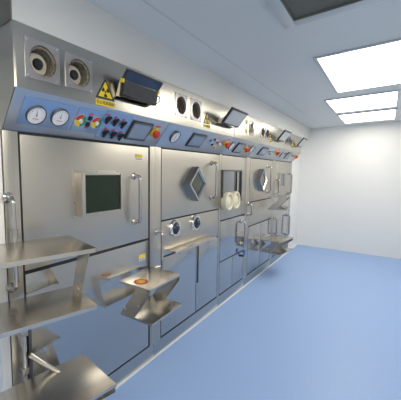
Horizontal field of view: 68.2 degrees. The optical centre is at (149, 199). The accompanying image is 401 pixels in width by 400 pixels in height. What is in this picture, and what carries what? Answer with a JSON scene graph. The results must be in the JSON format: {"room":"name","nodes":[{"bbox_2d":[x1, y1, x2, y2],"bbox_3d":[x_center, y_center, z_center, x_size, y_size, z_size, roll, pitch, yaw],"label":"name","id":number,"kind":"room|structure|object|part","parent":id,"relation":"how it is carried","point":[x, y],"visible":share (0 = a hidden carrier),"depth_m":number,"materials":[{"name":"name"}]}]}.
{"room":"hot cell laboratory","nodes":[
{"label":"hot cell laboratory","id":0,"kind":"room"},
{"bbox_2d":[0,138,11,392],"bbox_3d":[-1.054,0.497,1.685,0.903,1.698,0.042,4,7,39],"label":"wall","id":1,"kind":"structure","parent":0,"point":[5,353],"depth_m":1.41,"materials":[{"name":"white paint"}]},
{"bbox_2d":[3,0,310,140],"bbox_3d":[0.912,-1.119,3.831,1.053,0.243,5.978,4,7,39],"label":"wall","id":2,"kind":"structure","parent":0,"point":[81,23],"depth_m":1.77,"materials":[{"name":"white paint"}]},
{"bbox_2d":[0,0,11,27],"bbox_3d":[-0.982,-0.904,1.525,1.051,0.243,0.006,4,7,39],"label":"trim","id":3,"kind":"structure","parent":2,"relation":"attached to","point":[5,5],"depth_m":1.23,"materials":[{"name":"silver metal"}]},
{"bbox_2d":[87,0,400,128],"bbox_3d":[0.639,-1.123,2.030,3.500,0.100,9.300,4,7,39],"label":"ceiling","id":4,"kind":"structure","parent":0,"point":[247,33],"depth_m":1.92,"materials":[{"name":"white paint"}]},
{"bbox_2d":[142,0,323,127],"bbox_3d":[0.506,-1.083,2.143,0.008,0.002,9.100,4,7,39],"label":"trim","id":5,"kind":"structure","parent":4,"relation":"attached to","point":[142,0],"depth_m":2.02,"materials":[{"name":"grey"}]},
{"bbox_2d":[264,0,383,28],"bbox_3d":[0.853,-0.996,1.321,0.600,0.022,0.600,4,7,39],"label":"ceiling vent","id":6,"kind":"object","parent":4,"relation":"in","point":[290,13],"visible":1,"depth_m":1.54,"materials":[{"name":"silver metal"}]},
{"bbox_2d":[313,38,400,92],"bbox_3d":[1.916,-1.108,2.474,0.710,0.012,1.250,4,7,39],"label":"recessed light","id":7,"kind":"object","parent":4,"relation":"in","point":[378,64],"visible":1,"depth_m":2.38,"materials":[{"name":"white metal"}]},
{"bbox_2d":[324,90,400,112],"bbox_3d":[2.678,-1.218,3.655,0.710,0.012,0.950,4,7,39],"label":"recessed light","id":8,"kind":"object","parent":4,"relation":"in","point":[387,99],"visible":1,"depth_m":3.60,"materials":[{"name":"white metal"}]},
{"bbox_2d":[337,108,397,123],"bbox_3d":[3.406,-1.300,4.541,0.710,0.012,0.950,4,7,39],"label":"recessed light","id":9,"kind":"object","parent":4,"relation":"in","point":[388,114],"visible":1,"depth_m":4.50,"materials":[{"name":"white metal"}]},
{"bbox_2d":[103,245,400,399],"bbox_3d":[0.639,1.346,2.260,3.500,0.100,9.300,4,7,39],"label":"floor","id":10,"kind":"structure","parent":0,"point":[317,323],"depth_m":2.59,"materials":[{"name":"blue plastic"}]},
{"bbox_2d":[0,20,169,386],"bbox_3d":[-0.604,0.238,2.046,1.015,2.122,1.144,4,7,39],"label":"cell","id":11,"kind":"object","parent":10,"relation":"on","point":[94,192],"visible":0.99,"depth_m":1.63,"materials":[{"name":"grey metal"}]},
{"bbox_3d":[-0.632,0.859,1.455,0.058,0.500,0.030,4,7,39],"label":"hinge post","id":12,"kind":"part","parent":11,"relation":"part of","materials":[{"name":"silver metal"}]},
{"bbox_2d":[24,35,59,85],"bbox_3d":[-0.524,-0.630,1.347,0.113,0.170,0.170,4,7,39],"label":"vent","id":13,"kind":"object","parent":11,"relation":"attached to","point":[41,56],"depth_m":1.33,"materials":[{"name":"silver metal"}]},
{"bbox_3d":[-0.500,-0.419,1.423,0.097,0.112,0.278,4,7,39],"label":"gauge plate","id":14,"kind":"part","parent":11,"relation":"part of","materials":[{"name":"blue metal"}]},
{"bbox_2d":[0,235,97,338],"bbox_3d":[-0.559,0.363,1.245,0.620,0.313,0.372,-4,7,-37],"label":"shelf","id":15,"kind":"object","parent":11,"relation":"attached to","point":[20,315],"visible":1,"depth_m":1.29,"materials":[{"name":"silver metal"}]},
{"bbox_3d":[-0.558,0.219,1.201,0.580,0.018,0.322,-4,7,-37],"label":"plate","id":16,"kind":"part","parent":15,"relation":"part of","materials":[{"name":"silver metal"}]},
{"bbox_3d":[-0.582,0.507,1.289,0.620,0.018,0.295,-4,7,-37],"label":"plate","id":17,"kind":"part","parent":15,"relation":"part of","materials":[{"name":"silver metal"}]},
{"bbox_3d":[-0.343,0.338,1.437,0.025,0.290,0.310,-3,6,-26],"label":"link plate","id":18,"kind":"part","parent":15,"relation":"part of","materials":[{"name":"silver metal"}]},
{"bbox_2d":[0,352,116,399],"bbox_3d":[-0.444,0.929,1.371,0.440,0.324,0.363,-5,7,-43],"label":"tray","id":19,"kind":"object","parent":11,"relation":"attached to","point":[77,378],"visible":1,"depth_m":1.38,"materials":[{"name":"silver metal"}]},
{"bbox_3d":[-0.524,0.828,1.465,0.173,0.140,0.043,-1,5,-7],"label":"arm","id":20,"kind":"part","parent":19,"relation":"part of","materials":[{"name":"silver metal"}]},
{"bbox_3d":[-0.271,0.967,1.507,0.003,0.196,0.309,-5,7,-43],"label":"link plate","id":21,"kind":"part","parent":19,"relation":"part of","materials":[{"name":"silver metal"}]},
{"bbox_2d":[65,51,92,92],"bbox_3d":[-0.397,-0.646,1.502,0.113,0.166,0.166,4,7,39],"label":"vent","id":22,"kind":"object","parent":11,"relation":"attached to","point":[78,66],"depth_m":1.49,"materials":[{"name":"silver metal"}]},
{"bbox_3d":[-0.327,-0.015,1.808,0.017,0.678,0.972,4,7,39],"label":"door","id":23,"kind":"part","parent":11,"relation":"part of","materials":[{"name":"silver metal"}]},
{"bbox_2d":[0,20,169,146],"bbox_3d":[-0.603,-0.603,1.975,1.007,0.434,1.130,4,7,39],"label":"hood","id":24,"kind":"object","parent":11,"relation":"attached to","point":[51,85],"depth_m":1.46,"materials":[{"name":"silver metal"}]},
{"bbox_3d":[-0.271,-0.448,1.718,0.150,0.172,1.126,4,7,39],"label":"control panel","id":25,"kind":"part","parent":11,"relation":"part of","materials":[{"name":"blue metal"}]},
{"bbox_3d":[-0.327,0.763,1.880,0.017,0.848,0.972,4,7,39],"label":"door","id":26,"kind":"part","parent":11,"relation":"part of","materials":[{"name":"silver metal"}]},
{"bbox_3d":[-0.344,-0.439,1.611,0.098,0.114,0.179,4,7,39],"label":"selector plate","id":27,"kind":"part","parent":11,"relation":"part of","materials":[{"name":"blue metal"}]},
{"bbox_3d":[-0.293,-0.040,1.761,0.032,0.249,0.322,4,7,39],"label":"frame","id":28,"kind":"part","parent":11,"relation":"part of","materials":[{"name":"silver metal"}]},
{"bbox_3d":[-0.291,-0.042,1.770,0.016,0.219,0.282,4,7,39],"label":"glass","id":29,"kind":"part","parent":11,"relation":"part of","materials":[{"name":"black"}]},
{"bbox_2d":[102,127,109,137],"bbox_3d":[-0.269,-0.405,1.747,0.045,0.060,0.036,4,7,39],"label":"switch","id":30,"kind":"object","parent":11,"relation":"attached to","point":[105,130],"depth_m":1.74,"materials":[{"name":"black plastic"}]},
{"bbox_2d":[104,113,111,124],"bbox_3d":[-0.242,-0.468,1.680,0.045,0.060,0.036,4,7,39],"label":"switch","id":31,"kind":"object","parent":11,"relation":"attached to","point":[107,116],"depth_m":1.68,"materials":[{"name":"black plastic"}]},
{"bbox_2d":[110,129,116,138],"bbox_3d":[-0.228,-0.408,1.800,0.045,0.060,0.036,4,7,39],"label":"switch","id":32,"kind":"object","parent":11,"relation":"attached to","point":[113,132],"depth_m":1.80,"materials":[{"name":"black plastic"}]},
{"bbox_2d":[94,110,133,139],"bbox_3d":[-0.215,-0.452,1.772,0.122,0.142,0.220,4,7,39],"label":"switch plate","id":33,"kind":"object","parent":11,"relation":"attached to","point":[114,124],"depth_m":1.76,"materials":[{"name":"blue metal"}]},
{"bbox_2d":[112,116,119,126],"bbox_3d":[-0.204,-0.468,1.733,0.045,0.060,0.036,4,7,39],"label":"switch","id":34,"kind":"object","parent":11,"relation":"attached to","point":[115,119],"depth_m":1.73,"materials":[{"name":"black plastic"}]},
{"bbox_2d":[117,131,124,140],"bbox_3d":[-0.187,-0.408,1.857,0.045,0.060,0.036,4,7,39],"label":"switch","id":35,"kind":"object","parent":11,"relation":"attached to","point":[120,134],"depth_m":1.85,"materials":[{"name":"black plastic"}]},
{"bbox_2d":[120,119,126,128],"bbox_3d":[-0.164,-0.468,1.789,0.045,0.060,0.036,4,7,39],"label":"switch","id":36,"kind":"object","parent":11,"relation":"attached to","point":[123,122],"depth_m":1.79,"materials":[{"name":"black plastic"}]},
{"bbox_3d":[-0.085,-0.005,2.037,0.070,0.374,0.052,4,7,39],"label":"handle","id":37,"kind":"part","parent":11,"relation":"part of","materials":[{"name":"silver metal"}]},
{"bbox_3d":[-0.072,-0.461,1.950,0.098,0.112,0.202,4,7,39],"label":"touch panel","id":38,"kind":"part","parent":11,"relation":"part of","materials":[{"name":"grey glass"}]},
{"bbox_2d":[116,68,162,105],"bbox_3d":[-0.048,-0.673,1.770,0.102,0.143,0.372,4,7,39],"label":"monitor","id":39,"kind":"object","parent":11,"relation":"attached to","point":[143,93],"visible":1,"depth_m":1.72,"materials":[{"name":"black plastic"}]},
{"bbox_3d":[-0.177,-0.635,1.661,0.044,0.087,0.012,4,7,39],"label":"arm","id":40,"kind":"part","parent":39,"relation":"part of","materials":[{"name":"silver metal"}]},
{"bbox_3d":[-0.054,-0.648,1.758,0.015,0.072,0.301,4,7,39],"label":"keyboard panel","id":41,"kind":"part","parent":39,"relation":"part of","materials":[{"name":"black plastic"}]},
{"bbox_2d":[83,84,233,355],"bbox_3d":[0.118,0.156,2.926,1.015,2.122,1.141,4,7,39],"label":"cell","id":42,"kind":"object","parent":10,"relation":"on","point":[186,182],"visible":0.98,"depth_m":2.58,"materials":[{"name":"grey metal"}]},
{"bbox_2d":[119,265,182,326],"bbox_3d":[0.032,0.634,2.016,0.307,0.221,0.459,4,7,39],"label":"tray","id":43,"kind":"object","parent":42,"relation":"attached to","point":[141,307],"visible":1,"depth_m":1.93,"materials":[{"name":"silver metal"}]},
{"bbox_3d":[-0.098,0.646,1.845,0.225,0.201,0.016,4,7,37],"label":"link plate","id":44,"kind":"part","parent":43,"relation":"part of","materials":[{"name":"silver metal"}]},
{"bbox_3d":[0.005,0.535,1.987,0.270,0.014,0.369,4,7,39],"label":"plate","id":45,"kind":"part","parent":43,"relation":"part of","materials":[{"name":"silver metal"}]},
{"bbox_3d":[0.018,0.742,1.980,0.270,0.014,0.369,4,7,39],"label":"plate","id":46,"kind":"part","parent":43,"relation":"part of","materials":[{"name":"silver metal"}]},
{"bbox_3d":[0.116,0.621,2.125,0.225,0.201,0.016,4,7,37],"label":"link plate","id":47,"kind":"part","parent":43,"relation":"part of","materials":[{"name":"silver metal"}]},
{"bbox_2d":[83,84,233,153],"bbox_3d":[0.116,-0.684,2.850,1.007,0.434,1.140,4,7,39],"label":"hood","id":48,"kind":"object","parent":42,"relation":"attached to","point":[193,126],"depth_m":2.43,"materials":[{"name":"silver metal"}]},
{"bbox_3d":[0.262,0.785,2.605,0.017,0.663,0.556,4,7,39],"label":"door","id":49,"kind":"part","parent":42,"relation":"part of","materials":[{"name":"silver metal"}]},
{"bbox_2d":[175,92,187,117],"bbox_3d":[0.198,-0.719,2.226,0.113,0.166,0.166,4,7,39],"label":"vent","id":50,"kind":"object","parent":42,"relation":"attached to","point":[181,98],"depth_m":2.23,"materials":[{"name":"silver metal"}]},
{"bbox_3d":[0.406,0.282,2.737,0.016,0.286,1.014,4,7,39],"label":"panel","id":51,"kind":"part","parent":42,"relation":"part of","materials":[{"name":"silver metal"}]},
{"bbox_3d":[0.407,-0.156,2.696,0.017,0.566,1.014,4,7,39],"label":"door","id":52,"kind":"part","parent":42,"relation":"part of","materials":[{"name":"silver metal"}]},
{"bbox_2d":[166,235,216,253],"bbox_3d":[0.397,0.410,2.644,0.099,0.042,0.720,4,7,39],"label":"ledge","id":53,"kind":"object","parent":42,"relation":"attached to","point":[206,239],"visible":1,"depth_m":2.58,"materials":[{"name":"silver metal"}]},
{"bbox_3d":[0.447,-0.529,2.593,0.150,0.172,1.136,4,7,39],"label":"control panel","id":54,"kind":"part","parent":42,"relation":"part of","materials":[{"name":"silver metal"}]},
{"bbox_3d":[0.407,-0.518,2.530,0.094,0.107,0.230,4,7,39],"label":"touch panel","id":55,"kind":"part","parent":42,"relation":"part of","materials":[{"name":"grey glass"}]},
{"bbox_2d":[191,98,201,121],"bbox_3d":[0.338,-0.733,2.397,0.113,0.166,0.166,4,7,39],"label":"vent","id":56,"kind":"object","parent":42,"relation":"attached to","point":[196,103],"depth_m":2.40,"materials":[{"name":"silver metal"}]},
{"bbox_3d":[0.424,-0.146,2.622,0.008,0.242,0.242,4,7,39],"label":"glass","id":57,"kind":"part","parent":42,"relation":"part of","materials":[{"name":"grey"}]},
{"bbox_3d":[0.585,0.749,2.999,0.017,0.663,0.450,4,7,39],"label":"door","id":58,"kind":"part","parent":42,"relation":"part of","materials":[{"name":"silver metal"}]},
{"bbox_3d":[0.648,-0.197,2.919,0.072,0.401,0.052,4,7,39],"label":"handle","id":59,"kind":"part","parent":42,"relation":"part of","materials":[{"name":"silver metal"}]},
{"bbox_2d":[217,107,247,127],"bbox_3d":[0.789,-0.775,2.749,0.152,0.135,0.370,4,7,39],"label":"monitor","id":60,"kind":"object","parent":42,"relation":"attached to","point":[234,117],"visible":1,"depth_m":2.70,"materials":[{"name":"black plastic"}]},
{"bbox_2d":[171,116,259,305],"bbox_3d":[0.728,0.089,3.652,1.037,2.122,0.760,4,7,39],"label":"cell","id":61,"kind":"object","parent":10,"relation":"on","point":[233,183],"visible":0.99,"depth_m":3.37,"materials":[{"name":"grey metal"}]},
{"bbox_2d":[171,116,259,155],"bbox_3d":[0.717,-0.752,3.583,1.007,0.434,0.760,4,7,39],"label":"hood","id":62,"kind":"object","parent":61,"relation":"attached to","point":[244,141],"depth_m":3.27,"materials":[{"name":"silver metal"}]},
{"bbox_3d":[0.872,0.866,3.363,0.017,0.363,0.341,4,7,39],"label":"door","id":63,"kind":"part","parent":61,"relation":"part of","materials":[{"name":"silver metal"}]},
{"bbox_3d":[0.878,-0.149,3.247,0.007,0.345,0.290,4,7,39],"label":"sliding pane","id":64,"kind":"part","parent":61,"relation":"part of","materials":[{"name":"grey glass"}]},
{"bbox_3d":[0.983,0.436,3.458,0.017,0.450,0.690,4,7,39],"label":"drawer","id":65,"kind":"part","parent":61,"relation":"part of","materials":[{"name":"silver metal"}]},
{"bbox_3d":[0.982,-0.153,3.404,0.016,0.703,0.690,4,7,39],"label":"panel","id":66,"kind":"part","parent":61,"relation":"part of","materials":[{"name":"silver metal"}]},
{"bbox_3d":[0.939,-0.157,3.333,0.005,0.345,0.500,4,7,39],"label":"glass","id":67,"kind":"part","parent":61,"relation":"part of","materials":[{"name":"black glass"}]},
{"bbox_3d":[1.093,0.840,3.632,0.017,0.363,0.341,4,7,39],"label":"door","id":68,"kind":"part","parent":61,"relation":"part of","materials":[{"name":"silver metal"}]},
{"bbox_3d":[1.048,-0.597,3.325,0.150,0.172,0.756,4,7,39],"label":"control panel","id":69,"kind":"part","parent":61,"relation":"part of","materials":[{"name":"blue metal"}]},
{"bbox_3d":[1.162,0.407,3.611,0.067,0.331,0.052,4,7,39],"label":"handle","id":70,"kind":"part","parent":61,"relation":"part of","materials":[{"name":"silver metal"}]},
{"bbox_3d":[1.175,-0.821,3.317,0.030,0.160,0.120,4,7,39],"label":"access plate","id":71,"kind":"part","parent":61,"relation":"part of","materials":[{"name":"silver metal"}]},
{"bbox_2d":[223,121,283,285],"bbox_3d":[1.307,0.021,4.377,1.011,2.122,1.100,4,7,39],"label":"cell","id":72,"kind":"object","parent":10,"relation":"on","point":[260,168],"visible":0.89,"depth_m":4.02,"materials":[{"name":"grey metal"}]},
{"bbox_3d":[1.439,0.663,4.040,0.017,0.640,0.470,4,7,39],"label":"door","id":73,"kind":"part","parent":72,"relation":"part of","materials":[{"name":"silver metal"}]},
{"bbox_2d":[223,121,283,159],"bbox_3d":[1.305,-0.819,4.300,1.007,0.434,1.100,4,7,39],"label":"hood","id":74,"kind":"object","parent":72,"relation":"attached to","point":[268,148],"depth_m":3.89,"materials":[{"name":"silver metal"}]},
{"bbox_3d":[1.590,0.159,4.180,0.016,0.308,0.949,4,7,39],"label":"panel","id":75,"kind":"part","parent":72,"relation":"part of","materials":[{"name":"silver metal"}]},
{"bbox_3d":[1.590,-0.290,4.138,0.017,0.566,0.949,4,7,39],"label":"door","id":76,"kind":"part","parent":72,"relation":"part of","materials":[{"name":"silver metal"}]},
{"bbox_3d":[1.550,-0.273,3.994,0.008,0.242,0.242,4,7,39],"label":"glass","id":77,"kind":"part","parent":72,"relation":"part of","materials":[{"name":"grey glass"}]},
{"bbox_2d":[261,126,264,137],"bbox_3d":[1.374,-0.853,3.663,0.109,0.140,0.140,4,7,39],"label":"vent","id":78,"kind":"object","parent":72,"relation":"attached to","point":[262,127],"depth_m":3.66,"materials":[{"name":"grey metal"}]},
{"bbox_3d":[1.742,0.629,4.409,0.017,0.640,0.471,4,7,39],"label":"door","id":79,"kind":"part","parent":72,"relation":"part of","materials":[{"name":"silver metal"}]},
{"bbox_3d":[1.637,-0.664,4.042,0.150,0.172,1.096,4,7,39],"label":"control panel","id":80,"kind":"part","parent":72,"relation":"part of","materials":[{"name":"blue metal"}]},
{"bbox_2d":[265,128,268,138],"bbox_3d":[1.482,-0.865,3.794,0.109,0.140,0.140,4,7,39],"label":"vent","id":81,"kind":"object","parent":72,"relation":"attached to","point":[266,129],"depth_m":3.78,"materials":[{"name":"grey metal"}]},
{"bbox_3d":[1.759,-0.302,4.274,0.072,0.421,0.052,4,7,39],"label":"handle","id":82,"kind":"part","parent":72,"relation":"part of","materials":[{"name":"silver metal"}]},
{"bbox_2d":[260,234,292,255],"bbox_3d":[1.861,0.650,4.260,0.460,0.184,0.300,-5,7,-45],"label":"tray","id":83,"kind":"object","parent":72,"relation":"attached to","point":[277,241],"visible":1,"depth_m":4.16,"materials":[{"name":"silver metal"}]},
{"bbox_3d":[1.698,0.660,4.103,0.003,0.166,0.294,-5,7,-45],"label":"link plate","id":84,"kind":"part","parent":83,"relation":"part of","materials":[{"name":"silver metal"}]},
{"bbox_3d":[1.861,0.565,4.252,0.460,0.014,0.300,-5,7,-45],"label":"plate","id":85,"kind":"part","parent":83,"relation":"part of","materials":[{"name":"silver metal"}]},
{"bbox_3d":[1.861,0.735,4.268,0.460,0.014,0.300,-5,7,-45],"label":"plate","id":86,"kind":"part","parent":83,"relation":"part of","materials":[{"name":"silver metal"}]},
{"bbox_3d":[2.020,0.630,4.421,0.003,0.166,0.294,-5,7,-45],"label":"link plate","id":87,"kind":"part","parent":83,"relation":"part of","materials":[{"name":"silver metal"}]},
{"bbox_2d":[268,194,290,210],"bbox_3d":[1.878,0.030,4.206,0.240,0.189,0.460,3,6,31],"label":"tray","id":88,"kind":"object","parent":72,"relation":"attached to","point":[282,199],"visible":1,"depth_m":4.03,"materials":[{"name":"silver metal"}]},
{"bbox_3d":[1.758,0.043,4.014,0.234,0.171,0.003,3,6,31],"label":"link plate","id":89,"kind":"part","parent":88,"relation":"part of","materials":[{"name":"silver metal"}]},
{"bbox_3d":[1.878,0.117,4.214,0.240,0.014,0.460,3,6,31],"label":"plate","id":90,"kind":"part","parent":88,"relation":"part of","materials":[{"name":"silver metal"}]},
{"bbox_3d":[1.878,-0.057,4.198,0.240,0.014,0.460,3,6,31],"label":"plate","id":91,"kind":"part","parent":88,"relation":"part of","materials":[{"name":"silver metal"}]},
{"bbox_2d":[275,130,291,141],"bbox_3d":[1.877,-0.900,4.083,0.142,0.135,0.320,4,7,39],"label":"monitor","id":92,"kind":"object","parent":72,"relation":"attached to","point":[285,134],"visible":1,"depth_m":4.03,"materials":[{"name":"black plastic"}]},
{"bbox_2d":[250,134,301,264],"bbox_3d":[2.003,-0.058,5.225,1.011,2.122,1.100,4,7,39],"label":"cell","id":93,"kind":"object","parent":10,"relation":"on","point":[282,177],"visible":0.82,"depth_m":4.91,"materials":[{"name":"grey metal"}]},
{"bbox_3d":[2.021,0.421,4.671,0.062,0.306,0.052,4,7,39],"label":"handle","id":94,"kind":"part","parent":93,"relation":"part of","materials":[{"name":"silver metal"}]},
{"bbox_2d":[250,134,301,161],"bbox_3d":[2.001,-0.898,5.148,1.007,0.434,1.100,4,7,39],"label":"hood","id":95,"kind":"object","parent":93,"relation":"attached to","point":[290,152],"depth_m":4.79,"materials":[{"name":"silver metal"}]},
{"bbox_3d":[2.043,-0.221,4.639,0.062,0.271,0.052,4,7,39],"label":"handle","id":96,"kind":"part","parent":93,"relation":"part of","materials":[{"name":"silver metal"}]},
{"bbox_3d":[2.284,0.329,5.049,0.016,0.808,0.954,4,7,39],"label":"door","id":97,"kind":"part","parent":93,"relation":"part of","materials":[{"name":"silver metal"}]},
{"bbox_3d":[2.191,-0.336,4.844,0.012,0.200,0.250,4,7,39],"label":"glass","id":98,"kind":"part","parent":93,"relation":"part of","materials":[{"name":"grey glass"}]},
{"bbox_3d":[2.285,-0.369,4.984,0.017,0.566,0.954,4,7,39],"label":"door","id":99,"kind":"part","parent":93,"relation":"part of","materials":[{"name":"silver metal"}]},
{"bbox_3d":[2.510,0.453,5.272,0.067,0.411,0.052,4,7,39],"label":"handle","id":100,"kind":"part","parent":93,"relation":"part of","materials":[{"name":"silver metal"}]},
{"bbox_3d":[2.333,-0.743,4.891,0.150,0.172,1.096,4,7,39],"label":"control panel","id":101,"kind":"part","parent":93,"relation":"part of","materials":[{"name":"blue metal"}]},
{"bbox_3d":[2.512,-0.296,5.200,0.072,0.396,0.052,4,7,39],"label":"handle","id":102,"kind":"part","parent":93,"relation":"part of","materials":[{"name":"silver metal"}]},
{"bbox_2d":[295,137,307,146],"bbox_3d":[2.579,-0.979,4.938,0.142,0.135,0.300,4,7,39],"label":"monitor","id":103,"kind":"object","parent":93,"relation":"attached to","point":[301,143],"visible":1,"depth_m":4.87,"materials":[{"name":"black plastic"}]},
{"bbox_2d":[288,154,299,247],"bbox_3d":[2.817,-0.223,5.743,0.070,2.380,0.747,4,7,39],"label":"wall","id":104,"kind":"structure","parent":0,"point":[296,163],"depth_m":5.80,"materials":[{"name":"white paint"}]},
{"bbox_2d":[102,244,297,399],"bbox_3d":[1.202,1.148,3.803,0.035,0.008,5.980,4,7,39],"label":"baseboard","id":105,"kind":"structure","parent":104,"relation":"attached to","point":[208,314],"depth_m":2.72,"materials":[{"name":"white"}]},
{"bbox_2d":[296,121,400,258],"bbox_3d":[3.550,-0.219,5.691,3.300,2.380,0.100,4,7,39],"label":"wall","id":106,"kind":"structure","parent":0,"point":[349,194],"depth_m":5.42,"materials":[{"name":"white paint"}]}
]}

